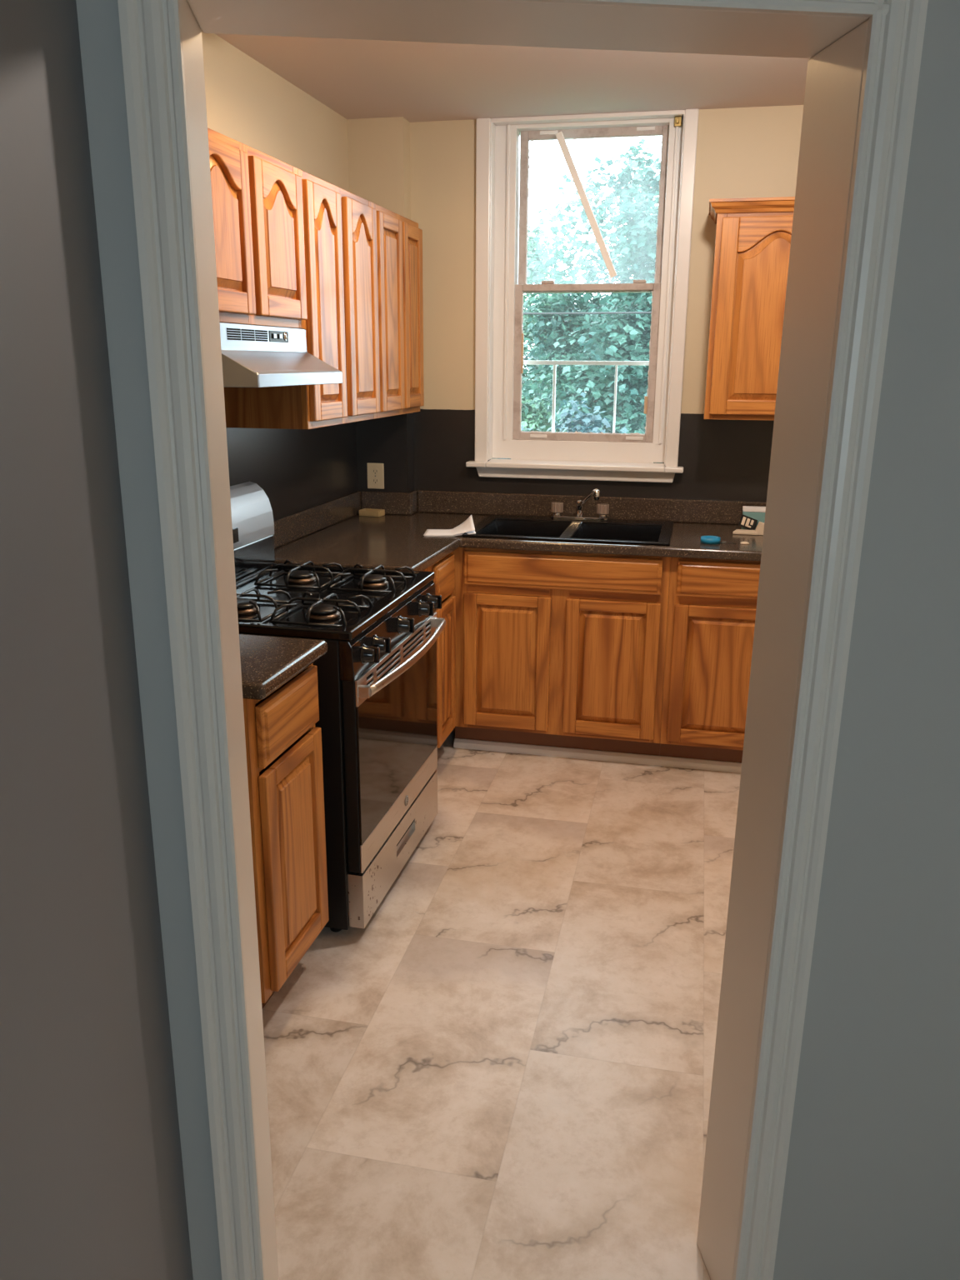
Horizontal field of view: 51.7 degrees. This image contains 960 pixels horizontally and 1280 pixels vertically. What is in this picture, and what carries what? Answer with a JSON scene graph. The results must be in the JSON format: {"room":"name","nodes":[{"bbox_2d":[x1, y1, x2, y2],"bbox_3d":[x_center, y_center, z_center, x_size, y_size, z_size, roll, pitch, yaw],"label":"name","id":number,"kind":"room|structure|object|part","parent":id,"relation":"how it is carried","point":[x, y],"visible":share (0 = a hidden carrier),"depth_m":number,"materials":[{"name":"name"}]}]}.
{"room":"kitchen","nodes":[
{"label":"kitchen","id":0,"kind":"room"},
{"bbox_2d":[0,0,193,1279],"bbox_3d":[-0.308,0.407,-0.506,0.150,2.850,3.640,-1,16,-6],"label":"wall","id":1,"kind":"structure","parent":0,"point":[92,1187],"depth_m":0.97,"materials":[{"name":"grey paint"}]},
{"bbox_2d":[201,30,357,543],"bbox_3d":[-1.038,-0.543,2.853,0.200,2.850,3.650,4,16,13],"label":"wall","id":2,"kind":"structure","parent":0,"point":[248,103],"depth_m":3.60,"materials":[{"name":"beige paint"}]},
{"bbox_2d":[207,127,307,328],"bbox_3d":[-0.767,-1.093,2.681,0.322,0.455,0.762,4,16,13],"label":"upper cabinet","id":3,"kind":"object","parent":2,"relation":"attached to","point":[257,197],"visible":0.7,"depth_m":2.69,"materials":[{"name":"brown wood"}]},
{"bbox_3d":[-0.659,-1.046,2.486,0.016,0.313,0.262,4,16,13],"label":"raised panel","id":4,"kind":"part","parent":3,"relation":"part of","materials":[{"name":"brown wood"}]},
{"bbox_3d":[-0.660,-1.037,2.488,0.020,0.404,0.358,4,16,13],"label":"door","id":5,"kind":"part","parent":3,"relation":"part of","materials":[{"name":"brown wood"}]},
{"bbox_3d":[-0.574,-1.135,2.837,0.020,0.404,0.322,4,16,13],"label":"door","id":6,"kind":"part","parent":3,"relation":"part of","materials":[{"name":"brown wood"}]},
{"bbox_3d":[-0.573,-1.144,2.834,0.016,0.313,0.226,4,16,13],"label":"raised panel","id":7,"kind":"part","parent":3,"relation":"part of","materials":[{"name":"brown wood"}]},
{"bbox_2d":[220,322,342,387],"bbox_3d":[-0.700,-0.814,2.832,0.422,0.161,0.594,4,16,13],"label":"range hood","id":8,"kind":"object","parent":3,"relation":"attached to","point":[253,356],"visible":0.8,"depth_m":2.73,"materials":[{"name":"silver metal"}]},
{"bbox_2d":[272,333,276,339],"bbox_3d":[-0.590,-0.873,2.847,0.004,0.014,0.022,4,16,13],"label":"rocker switch","id":9,"kind":"object","parent":8,"relation":"attached to","point":[274,336],"depth_m":2.84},
{"bbox_3d":[-0.585,-0.882,2.881,0.003,0.031,0.129,4,16,13],"label":"switch panel","id":10,"kind":"part","parent":8,"relation":"part of","materials":[{"name":"black"}]},
{"bbox_3d":[-0.572,-0.894,2.920,0.003,0.024,0.024,4,16,13],"label":"oval plate","id":11,"kind":"part","parent":8,"relation":"part of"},
{"bbox_2d":[223,168,380,429],"bbox_3d":[-0.603,-1.133,3.391,0.322,0.761,0.664,4,16,13],"label":"upper cabinet","id":12,"kind":"object","parent":2,"relation":"attached to","point":[341,326],"visible":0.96,"depth_m":3.24,"materials":[{"name":"brown wood"}]},
{"bbox_3d":[-0.497,-1.076,3.196,0.020,0.711,0.285,4,16,13],"label":"door","id":13,"kind":"part","parent":12,"relation":"part of","materials":[{"name":"brown wood"}]},
{"bbox_3d":[-0.496,-1.085,3.193,0.016,0.620,0.189,4,16,13],"label":"raised panel","id":14,"kind":"part","parent":12,"relation":"part of","materials":[{"name":"brown wood"}]},
{"bbox_3d":[-0.477,-1.124,3.363,0.019,0.761,0.664,4,16,13],"label":"frame","id":15,"kind":"part","parent":12,"relation":"part of","materials":[{"name":"brown wood"}]},
{"bbox_3d":[-0.418,-1.165,3.515,0.020,0.711,0.301,4,16,13],"label":"door","id":16,"kind":"part","parent":12,"relation":"part of","materials":[{"name":"brown wood"}]},
{"bbox_3d":[-0.417,-1.174,3.512,0.016,0.620,0.205,4,16,13],"label":"raised panel","id":17,"kind":"part","parent":12,"relation":"part of","materials":[{"name":"brown wood"}]},
{"bbox_2d":[273,490,361,548],"bbox_3d":[-0.675,-0.477,3.960,0.019,0.100,1.134,4,16,13],"label":"backsplash","id":18,"kind":"structure","parent":2,"relation":"attached to","point":[289,528],"depth_m":3.98,"materials":[{"name":"brown stone"}]},
{"bbox_2d":[372,202,424,418],"bbox_3d":[-0.460,-1.295,3.972,0.322,0.761,0.574,4,16,13],"label":"upper cabinet","id":19,"kind":"object","parent":2,"relation":"attached to","point":[399,238],"visible":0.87,"depth_m":3.90,"materials":[{"name":"brown wood"}]},
{"bbox_3d":[-0.344,-1.248,3.812,0.020,0.711,0.276,4,16,13],"label":"door","id":20,"kind":"part","parent":19,"relation":"part of","materials":[{"name":"brown wood"}]},
{"bbox_3d":[-0.344,-1.251,3.812,0.016,0.606,0.180,4,16,13],"label":"raised panel","id":21,"kind":"part","parent":19,"relation":"part of","materials":[{"name":"brown wood"}]},
{"bbox_3d":[-0.278,-1.324,4.081,0.020,0.711,0.247,4,16,13],"label":"door","id":22,"kind":"part","parent":19,"relation":"part of","materials":[{"name":"brown wood"}]},
{"bbox_3d":[-0.277,-1.326,4.080,0.016,0.606,0.151,4,16,13],"label":"raised panel","id":23,"kind":"part","parent":19,"relation":"part of","materials":[{"name":"brown wood"}]},
{"bbox_2d":[347,116,414,492],"bbox_3d":[-0.434,-0.960,4.440,0.256,2.600,0.120,4,16,12],"label":"wall","id":24,"kind":"structure","parent":0,"point":[378,147],"depth_m":4.13,"materials":[{"name":"beige paint"}]},
{"bbox_2d":[366,462,384,489],"bbox_3d":[-0.468,-0.735,4.443,0.078,0.114,0.008,4,16,12],"label":"wall outlet","id":25,"kind":"object","parent":24,"relation":"attached to","point":[375,471],"visible":1,"depth_m":4.44,"materials":[{"name":"beige plastic"}]},
{"bbox_2d":[371,468,379,474],"bbox_3d":[-0.469,-0.755,4.434,0.034,0.029,0.002,4,16,12],"label":"socket","id":26,"kind":"object","parent":25,"relation":"attached to","point":[374,471],"depth_m":4.43,"materials":[{"name":"beige plastic"}]},
{"bbox_2d":[371,477,379,484],"bbox_3d":[-0.469,-0.714,4.446,0.034,0.029,0.002,4,16,12],"label":"socket","id":27,"kind":"object","parent":25,"relation":"attached to","point":[374,480],"depth_m":4.45,"materials":[{"name":"beige plastic"}]},
{"bbox_2d":[361,490,418,514],"bbox_3d":[-0.409,-0.629,4.504,0.235,0.100,0.119,4,16,12],"label":"backsplash","id":28,"kind":"structure","parent":24,"relation":"attached to","point":[396,503],"depth_m":4.45,"materials":[{"name":"brown stone"}]},
{"bbox_2d":[262,727,740,1279],"bbox_3d":[1.161,1.660,0.188,6.600,0.120,9.220,4,16,12],"label":"floor","id":29,"kind":"structure","parent":0,"point":[505,1073],"depth_m":2.39,"materials":[{"name":"tile"}]},
{"bbox_2d":[242,663,328,1009],"bbox_3d":[-0.746,0.481,2.493,0.621,0.874,0.365,4,16,13],"label":"base cabinet","id":30,"kind":"object","parent":29,"relation":"on","point":[283,742],"visible":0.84,"depth_m":2.36,"materials":[{"name":"brown wood"}]},
{"bbox_2d":[239,634,327,699],"bbox_3d":[-0.742,-0.005,2.352,0.665,0.138,0.378,4,16,13],"label":"countertop","id":31,"kind":"structure","parent":30,"relation":"on","point":[267,662],"depth_m":2.31,"materials":[{"name":"brown stone"}]},
{"bbox_3d":[-0.449,0.176,2.349,0.020,0.146,0.322,4,16,13],"label":"drawer","id":32,"kind":"part","parent":30,"relation":"part of","materials":[{"name":"brown wood"}]},
{"bbox_3d":[-0.452,0.531,2.445,0.020,0.555,0.326,4,16,13],"label":"door","id":33,"kind":"part","parent":30,"relation":"part of","materials":[{"name":"brown wood"}]},
{"bbox_3d":[-0.451,0.525,2.443,0.016,0.458,0.222,4,16,13],"label":"raised panel","id":34,"kind":"part","parent":30,"relation":"part of","materials":[{"name":"brown wood"}]},
{"bbox_2d":[230,481,445,932],"bbox_3d":[-0.528,0.161,3.064,0.736,1.186,0.787,4,16,13],"label":"gas stove","id":35,"kind":"object","parent":29,"relation":"on","point":[377,674],"visible":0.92,"depth_m":2.87,"materials":[{"name":"black metal"}]},
{"bbox_3d":[-0.672,-0.088,2.796,0.096,0.016,0.096,4,16,13],"label":"burner","id":36,"kind":"part","parent":35,"relation":"part of","materials":[{"name":"brown metal"}]},
{"bbox_3d":[-0.836,-0.347,2.998,0.097,0.176,0.775,4,16,13],"label":"panel","id":37,"kind":"part","parent":35,"relation":"part of","materials":[{"name":"silver metal"}]},
{"bbox_3d":[-0.576,-0.198,3.187,0.096,0.016,0.096,4,16,13],"label":"burner","id":38,"kind":"part","parent":35,"relation":"part of","materials":[{"name":"brown metal"}]},
{"bbox_3d":[-0.434,-0.072,2.742,0.096,0.016,0.096,4,16,13],"label":"burner","id":39,"kind":"part","parent":35,"relation":"part of","materials":[{"name":"brown metal"}]},
{"bbox_2d":[235,563,434,640],"bbox_3d":[-0.562,-0.134,2.990,0.662,0.026,0.787,4,16,13],"label":"cooktop","id":40,"kind":"object","parent":35,"relation":"in","point":[324,622],"depth_m":2.92,"materials":[{"name":"black metal"}]},
{"bbox_3d":[-0.294,0.038,2.639,0.034,0.048,0.048,4,16,13],"label":"control knob","id":41,"kind":"part","parent":35,"relation":"part of","materials":[{"name":"black plastic"}]},
{"bbox_3d":[-0.337,-0.181,3.133,0.096,0.016,0.096,4,16,13],"label":"burner","id":42,"kind":"part","parent":35,"relation":"part of","materials":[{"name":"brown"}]},
{"bbox_3d":[-0.272,0.013,2.728,0.034,0.048,0.048,4,16,13],"label":"control knob","id":43,"kind":"part","parent":35,"relation":"part of","materials":[{"name":"black plastic"}]},
{"bbox_3d":[-0.259,0.276,3.029,0.037,0.560,0.763,4,16,13],"label":"oven door","id":44,"kind":"part","parent":35,"relation":"part of","materials":[{"name":"black"}]},
{"bbox_3d":[-0.256,-0.047,2.938,0.041,0.108,0.783,4,16,13],"label":"control panel","id":45,"kind":"part","parent":35,"relation":"part of","materials":[{"name":"black metal"}]},
{"bbox_3d":[-0.259,0.632,3.129,0.044,0.164,0.763,4,16,13],"label":"drawer","id":46,"kind":"part","parent":35,"relation":"part of","materials":[{"name":"silver metal"}]},
{"bbox_3d":[-0.242,-0.086,2.924,0.004,0.002,0.779,4,16,13],"label":"panel trim","id":47,"kind":"part","parent":35,"relation":"part of","materials":[{"name":"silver metal"}]},
{"bbox_3d":[-0.201,0.040,2.949,0.066,0.031,0.755,4,16,13],"label":"door handle","id":48,"kind":"part","parent":35,"relation":"part of","materials":[{"name":"silver metal"}]},
{"bbox_3d":[-0.221,-0.044,2.934,0.034,0.048,0.048,4,16,13],"label":"control knob","id":49,"kind":"part","parent":35,"relation":"part of","materials":[{"name":"black plastic"}]},
{"bbox_3d":[-0.173,-0.099,3.131,0.034,0.048,0.048,4,16,13],"label":"control knob","id":50,"kind":"part","parent":35,"relation":"part of","materials":[{"name":"black plastic"}]},
{"bbox_3d":[-0.151,-0.124,3.220,0.034,0.048,0.048,4,16,13],"label":"control knob","id":51,"kind":"part","parent":35,"relation":"part of","materials":[{"name":"black plastic"}]},
{"bbox_2d":[422,551,455,748],"bbox_3d":[-0.449,0.114,3.801,0.591,0.874,0.627,4,16,13],"label":"base cabinet","id":52,"kind":"object","parent":29,"relation":"on","point":[443,569],"visible":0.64,"depth_m":3.85,"materials":[{"name":"brown wood"}]},
{"bbox_3d":[-0.191,0.079,3.728,0.019,0.762,0.626,4,16,13],"label":"frame","id":53,"kind":"part","parent":52,"relation":"part of","materials":[{"name":"brown wood"}]},
{"bbox_3d":[-0.135,-0.232,3.784,0.020,0.148,0.260,4,16,13],"label":"drawer","id":54,"kind":"part","parent":52,"relation":"part of","materials":[{"name":"brown wood"}]},
{"bbox_3d":[-0.136,0.122,3.889,0.020,0.551,0.250,4,16,13],"label":"door","id":55,"kind":"part","parent":52,"relation":"part of","materials":[{"name":"brown wood"}]},
{"bbox_3d":[-0.135,0.116,3.887,0.016,0.454,0.160,4,16,13],"label":"raised panel","id":56,"kind":"part","parent":52,"relation":"part of","materials":[{"name":"brown wood"}]},
{"bbox_2d":[453,547,670,755],"bbox_3d":[0.362,-0.001,4.229,0.860,0.874,0.611,4,16,12],"label":"base cabinet","id":57,"kind":"object","parent":29,"relation":"on","point":[559,649],"visible":0.86,"depth_m":3.93,"materials":[{"name":"brown wood"}]},
{"bbox_3d":[0.106,0.085,3.996,0.247,0.459,0.016,4,16,12],"label":"raised panel","id":58,"kind":"part","parent":57,"relation":"part of","materials":[{"name":"brown wood"}]},
{"bbox_3d":[0.106,0.090,3.999,0.351,0.556,0.020,4,16,12],"label":"door","id":59,"kind":"part","parent":57,"relation":"part of","materials":[{"name":"brown wood"}]},
{"bbox_2d":[273,490,766,570],"bbox_3d":[0.253,-0.412,3.821,1.920,0.138,1.235,4,16,12],"label":"countertop","id":60,"kind":"structure","parent":57,"relation":"on","point":[396,538],"depth_m":4.04,"materials":[{"name":"brown stone"}]},
{"bbox_2d":[359,508,384,516],"bbox_3d":[-0.483,-0.569,4.425,0.100,0.026,0.060,6,17,20],"label":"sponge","id":61,"kind":"object","parent":60,"relation":"on","point":[365,512],"visible":1,"depth_m":4.40,"materials":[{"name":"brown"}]},
{"bbox_2d":[424,530,475,536],"bbox_3d":[-0.119,-0.438,3.980,0.205,0.019,0.150,0,16,-1],"label":"paper sheet","id":62,"kind":"object","parent":60,"relation":"on","point":[473,531],"visible":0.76,"depth_m":3.92,"materials":[{"name":"white paper"}]},
{"bbox_2d":[423,515,474,535],"bbox_3d":[-0.123,-0.462,3.974,0.205,0.062,0.150,0,16,-1],"label":"paper sheet","id":63,"kind":"object","parent":62,"relation":"on","point":[467,526],"visible":1,"depth_m":3.97,"materials":[{"name":"white paper"}]},
{"bbox_2d":[461,514,674,545],"bbox_3d":[0.379,-0.366,4.105,0.807,0.199,0.552,4,16,12],"label":"sink","id":64,"kind":"object","parent":60,"relation":"in","point":[509,527],"visible":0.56,"depth_m":4.22,"materials":[{"name":"black metal"}]},
{"bbox_3d":[0.187,-0.367,4.116,0.341,0.192,0.426,4,16,12],"label":"bowl","id":65,"kind":"part","parent":64,"relation":"part of","materials":[{"name":"black metal"}]},
{"bbox_3d":[0.558,-0.343,4.038,0.344,0.192,0.426,4,16,12],"label":"bowl","id":66,"kind":"part","parent":64,"relation":"part of","materials":[{"name":"black"}]},
{"bbox_2d":[550,488,609,520],"bbox_3d":[0.417,-0.579,4.213,0.249,0.152,0.197,4,16,12],"label":"faucet","id":67,"kind":"object","parent":60,"relation":"on","point":[557,507],"visible":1,"depth_m":4.27,"materials":[{"name":"silver metal"}]},
{"bbox_3d":[0.336,-0.577,4.309,0.051,0.041,0.051,4,16,12],"label":"knob","id":68,"kind":"part","parent":67,"relation":"part of","materials":[{"name":"beige plastic"}]},
{"bbox_3d":[0.433,-0.571,4.289,0.034,0.070,0.034,4,16,12],"label":"spout post","id":69,"kind":"part","parent":67,"relation":"part of","materials":[{"name":"silver metal"}]},
{"bbox_3d":[0.432,-0.531,4.299,0.244,0.012,0.054,4,16,12],"label":"plate","id":70,"kind":"part","parent":67,"relation":"part of","materials":[{"name":"silver metal"}]},
{"bbox_3d":[0.457,-0.600,4.194,0.023,0.101,0.176,-5,16,-17],"label":"spout","id":71,"kind":"part","parent":67,"relation":"part of","materials":[{"name":"silver metal"}]},
{"bbox_3d":[0.529,-0.565,4.269,0.051,0.041,0.051,4,16,12],"label":"knob","id":72,"kind":"part","parent":67,"relation":"part of","materials":[{"name":"beige plastic"}]},
{"bbox_2d":[700,535,720,544],"bbox_3d":[0.886,-0.384,3.808,0.074,0.022,0.074,4,16,12],"label":"ring","id":73,"kind":"object","parent":60,"relation":"on","point":[704,539],"visible":1,"depth_m":3.78,"materials":[{"name":"blue plastic"}]},
{"bbox_2d":[732,529,758,534],"bbox_3d":[1.077,-0.437,4.020,0.098,0.012,0.065,5,16,15],"label":"envelope","id":74,"kind":"object","parent":60,"relation":"on","point":[742,532],"visible":0.86,"depth_m":4.00,"materials":[{"name":"beige paper"}]},
{"bbox_2d":[738,514,757,529],"bbox_3d":[1.094,-0.478,4.046,0.080,0.066,0.029,2,16,6],"label":"printed card","id":75,"kind":"object","parent":74,"relation":"on","point":[746,522],"visible":1,"depth_m":4.04,"materials":[{"name":"black paper"}]},
{"bbox_2d":[740,516,754,528],"bbox_3d":[1.092,-0.480,4.044,0.046,0.036,0.001,21,-14,1],"label":"print","id":76,"kind":"object","parent":75,"relation":"attached to","point":[744,518],"depth_m":4.04},
{"bbox_2d":[755,521,764,534],"bbox_3d":[1.136,-0.450,3.993,0.059,0.051,0.030,4,16,12],"label":"packet","id":77,"kind":"object","parent":74,"relation":"on","point":[760,527],"visible":0.51,"depth_m":3.98,"materials":[{"name":"beige paper"}]},
{"bbox_2d":[741,505,765,529],"bbox_3d":[1.134,-0.498,4.078,0.107,0.098,0.047,4,16,12],"label":"box","id":78,"kind":"object","parent":60,"relation":"on","point":[757,513],"visible":0.45,"depth_m":4.05,"materials":[{"name":"teal"}]},
{"bbox_3d":[1.134,-0.537,4.067,0.107,0.018,0.047,4,16,12],"label":"lid","id":79,"kind":"part","parent":78,"relation":"part of","materials":[{"name":"white cardboard"}]},
{"bbox_3d":[0.315,-0.263,3.853,0.773,0.137,0.020,4,16,12],"label":"false drawer","id":80,"kind":"part","parent":57,"relation":"part of","materials":[{"name":"brown wood"}]},
{"bbox_3d":[0.514,0.111,3.911,0.259,0.459,0.016,4,16,12],"label":"raised panel","id":81,"kind":"part","parent":57,"relation":"part of","materials":[{"name":"brown wood"}]},
{"bbox_3d":[0.515,0.117,3.913,0.363,0.556,0.020,4,16,12],"label":"door","id":82,"kind":"part","parent":57,"relation":"part of","materials":[{"name":"brown wood"}]},
{"bbox_2d":[453,738,741,773],"bbox_3d":[0.536,0.480,4.082,1.320,0.034,0.026,4,16,12],"label":"baseboard","id":83,"kind":"structure","parent":29,"relation":"on","point":[721,766],"depth_m":4.08,"materials":[{"name":"white paint"}]},
{"bbox_2d":[660,557,760,762],"bbox_3d":[1.007,0.041,4.095,0.460,0.874,0.611,4,16,12],"label":"base cabinet","id":84,"kind":"object","parent":29,"relation":"on","point":[712,602],"visible":0.46,"depth_m":3.81,"materials":[{"name":"brown wood"}]},
{"bbox_3d":[0.944,0.145,3.824,0.410,0.556,0.020,4,16,12],"label":"door","id":85,"kind":"part","parent":84,"relation":"part of","materials":[{"name":"brown wood"}]},
{"bbox_3d":[0.944,0.139,3.821,0.306,0.459,0.016,4,16,12],"label":"raised panel","id":86,"kind":"part","parent":84,"relation":"part of","materials":[{"name":"brown wood"}]},
{"bbox_3d":[0.946,-0.221,3.721,0.404,0.137,0.020,4,16,12],"label":"drawer","id":87,"kind":"part","parent":84,"relation":"part of","materials":[{"name":"brown wood"}]},
{"bbox_2d":[214,33,809,122],"bbox_3d":[0.482,-1.732,2.252,3.600,0.215,4.000,4,16,12],"label":"ceiling","id":88,"kind":"structure","parent":0,"point":[414,82],"depth_m":3.47,"materials":[{"name":"paint"}]},
{"bbox_2d":[75,0,959,1279],"bbox_3d":[-0.131,-0.114,1.349,2.820,2.850,0.164,-1,16,-6],"label":"wall","id":89,"kind":"structure","parent":0,"point":[872,1191],"depth_m":1.42,"materials":[{"name":"grey paint"}]},
{"bbox_2d":[117,0,264,1279],"bbox_3d":[-0.361,0.215,1.317,0.061,2.032,0.018,-1,16,-6],"label":"trim","id":90,"kind":"structure","parent":89,"relation":"attached to","point":[150,30],"depth_m":1.23,"materials":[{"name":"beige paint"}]},
{"bbox_2d":[179,0,279,1279],"bbox_3d":[-0.349,0.211,1.415,0.014,1.985,0.170,-1,16,-6],"label":"trim","id":91,"kind":"structure","parent":89,"relation":"attached to","point":[191,31],"depth_m":1.33,"materials":[{"name":"beige paint"}]},
{"bbox_2d":[187,0,869,58],"bbox_3d":[0.060,-0.747,1.193,0.797,0.014,0.170,-1,16,-6],"label":"trim","id":92,"kind":"structure","parent":89,"relation":"attached to","point":[500,22],"depth_m":1.19,"materials":[{"name":"beige paint"}]},
{"bbox_2d":[517,0,889,16],"bbox_3d":[0.066,-0.744,1.096,0.906,0.061,0.018,-1,16,-6],"label":"trim","id":93,"kind":"structure","parent":89,"relation":"attached to","point":[837,7],"depth_m":1.13,"materials":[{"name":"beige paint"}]},
{"bbox_2d":[696,19,869,1279],"bbox_3d":[0.443,0.199,1.505,0.047,1.971,0.170,-1,16,-6],"label":"trim","id":94,"kind":"structure","parent":89,"relation":"attached to","point":[834,75],"depth_m":1.43,"materials":[{"name":"beige paint"}]},
{"bbox_2d":[733,0,928,1279],"bbox_3d":[0.470,0.194,1.409,0.081,2.032,0.018,-1,16,-6],"label":"trim","id":95,"kind":"structure","parent":89,"relation":"attached to","point":[894,44],"depth_m":1.33,"materials":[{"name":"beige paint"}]},
{"bbox_2d":[410,105,803,522],"bbox_3d":[0.859,-0.939,4.302,3.400,2.850,0.200,4,16,12],"label":"wall","id":96,"kind":"structure","parent":0,"point":[742,152],"depth_m":4.19,"materials":[{"name":"beige paint"}]},
{"bbox_2d":[465,114,684,473],"bbox_3d":[0.431,-1.444,4.224,0.945,1.400,0.262,4,16,12],"label":"window","id":97,"kind":"structure","parent":96,"relation":"in","point":[509,165],"depth_m":4.25,"materials":[{"name":"white paint"}]},
{"bbox_3d":[0.412,-0.766,4.347,0.945,0.028,0.128,4,16,12],"label":"sill","id":98,"kind":"part","parent":97,"relation":"part of","materials":[{"name":"white paint"}]},
{"bbox_2d":[555,131,616,278],"bbox_3d":[0.444,-1.806,4.124,0.274,0.566,0.022,2,16,7],"label":"wooden stick","id":99,"kind":"object","parent":97,"relation":"on","point":[561,140],"visible":1,"depth_m":4.11,"materials":[{"name":"beige wood"}]},
{"bbox_3d":[0.473,-1.066,4.439,0.665,0.356,0.020,4,16,12],"label":"storm frame","id":100,"kind":"part","parent":97,"relation":"part of","materials":[{"name":"white paint"}]},
{"bbox_3d":[0.457,-1.203,4.320,0.630,0.659,0.032,4,16,12],"label":"sash","id":101,"kind":"part","parent":97,"relation":"part of","materials":[{"name":"glass"}]},
{"bbox_3d":[0.474,-1.806,4.186,0.622,0.642,0.032,4,16,12],"label":"sash","id":102,"kind":"part","parent":97,"relation":"part of","materials":[{"name":"paint"}]},
{"bbox_2d":[674,116,681,127],"bbox_3d":[0.788,-2.066,3.945,0.028,0.038,0.040,4,16,12],"label":"rod bracket","id":103,"kind":"object","parent":97,"relation":"attached to","point":[677,120],"visible":1,"depth_m":3.94,"materials":[{"name":"gold metal"}]},
{"bbox_2d":[476,466,674,482],"bbox_3d":[0.411,-0.726,4.343,0.873,0.046,0.026,4,16,12],"label":"trim","id":104,"kind":"structure","parent":96,"relation":"attached to","point":[664,477],"depth_m":4.33,"materials":[{"name":"white paint"}]},
{"bbox_2d":[475,108,699,466],"bbox_3d":[0.416,-1.435,4.146,0.889,1.385,0.020,4,16,12],"label":"trim","id":105,"kind":"structure","parent":96,"relation":"attached to","point":[691,122],"depth_m":4.11,"materials":[{"name":"white paint"}]},
{"bbox_2d":[417,490,766,524],"bbox_3d":[0.519,-0.582,4.359,1.642,0.100,0.019,4,16,12],"label":"backsplash","id":106,"kind":"structure","parent":96,"relation":"attached to","point":[718,512],"depth_m":4.36,"materials":[{"name":"brown stone"}]},
{"bbox_2d":[704,196,794,420],"bbox_3d":[1.135,-1.269,3.859,0.526,0.794,0.335,4,16,12],"label":"upper cabinet","id":107,"kind":"object","parent":96,"relation":"attached to","point":[753,235],"visible":0.65,"depth_m":3.73,"materials":[{"name":"brown wood"}]},
{"bbox_3d":[1.137,-1.629,3.758,0.526,0.046,0.335,4,16,12],"label":"crown moulding","id":108,"kind":"part","parent":107,"relation":"part of","materials":[{"name":"brown wood"}]},
{"bbox_3d":[1.103,-1.212,3.725,0.298,0.607,0.016,4,16,12],"label":"raised panel","id":109,"kind":"part","parent":107,"relation":"part of","materials":[{"name":"brown wood"}]},
{"label":"outside","id":110,"kind":"structure","parent":0,"visible":0},
{"bbox_3d":[5.883,-5.929,33.680,80.000,0.200,59.750,4,16,12],"label":"ground","id":111,"kind":"structure","parent":110,"visible":0},
{"bbox_2d":[520,224,594,432],"bbox_3d":[0.052,-3.286,14.369,3.375,5.119,3.287,10,18,30],"label":"leafy tree","id":112,"kind":"object","parent":111,"relation":"on","point":[528,421],"visible":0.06,"depth_m":13.52,"materials":[{"name":"green plant"}]},
{"bbox_2d":[497,392,628,459],"bbox_3d":[0.439,-0.462,8.165,1.766,3.063,2.053,0,16,-3],"label":"leafy tree","id":113,"kind":"object","parent":111,"relation":"on","point":[586,422],"visible":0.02,"depth_m":7.83,"materials":[{"name":"green plant"}]},
{"bbox_2d":[522,239,646,432],"bbox_3d":[2.139,-4.246,17.391,4.360,5.354,4.089,-6,17,-22],"label":"leafy tree","id":114,"kind":"object","parent":111,"relation":"on","point":[597,252],"visible":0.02,"depth_m":16.97,"materials":[{"name":"green plant"}]},
{"bbox_2d":[521,138,664,463],"bbox_3d":[1.858,-2.296,10.374,3.131,6.003,3.479,-3,16,-11],"label":"leafy tree","id":115,"kind":"object","parent":111,"relation":"on","point":[595,337],"visible":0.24,"depth_m":9.41,"materials":[{"name":"green plant"}]},
{"bbox_3d":[-6.362,-1.635,10.688,0.200,3.840,0.200,4,16,12],"label":"utility pole","id":116,"kind":"object","parent":111,"relation":"on","visible":0},
{"bbox_2d":[523,311,651,314],"bbox_3d":[0.489,-2.987,8.755,14.001,0.213,0.020,4,16,12],"label":"power line","id":117,"kind":"object","parent":116,"relation":"attached to","point":[593,312],"visible":0.18,"depth_m":8.66,"materials":[{"name":"black"}]}
]}

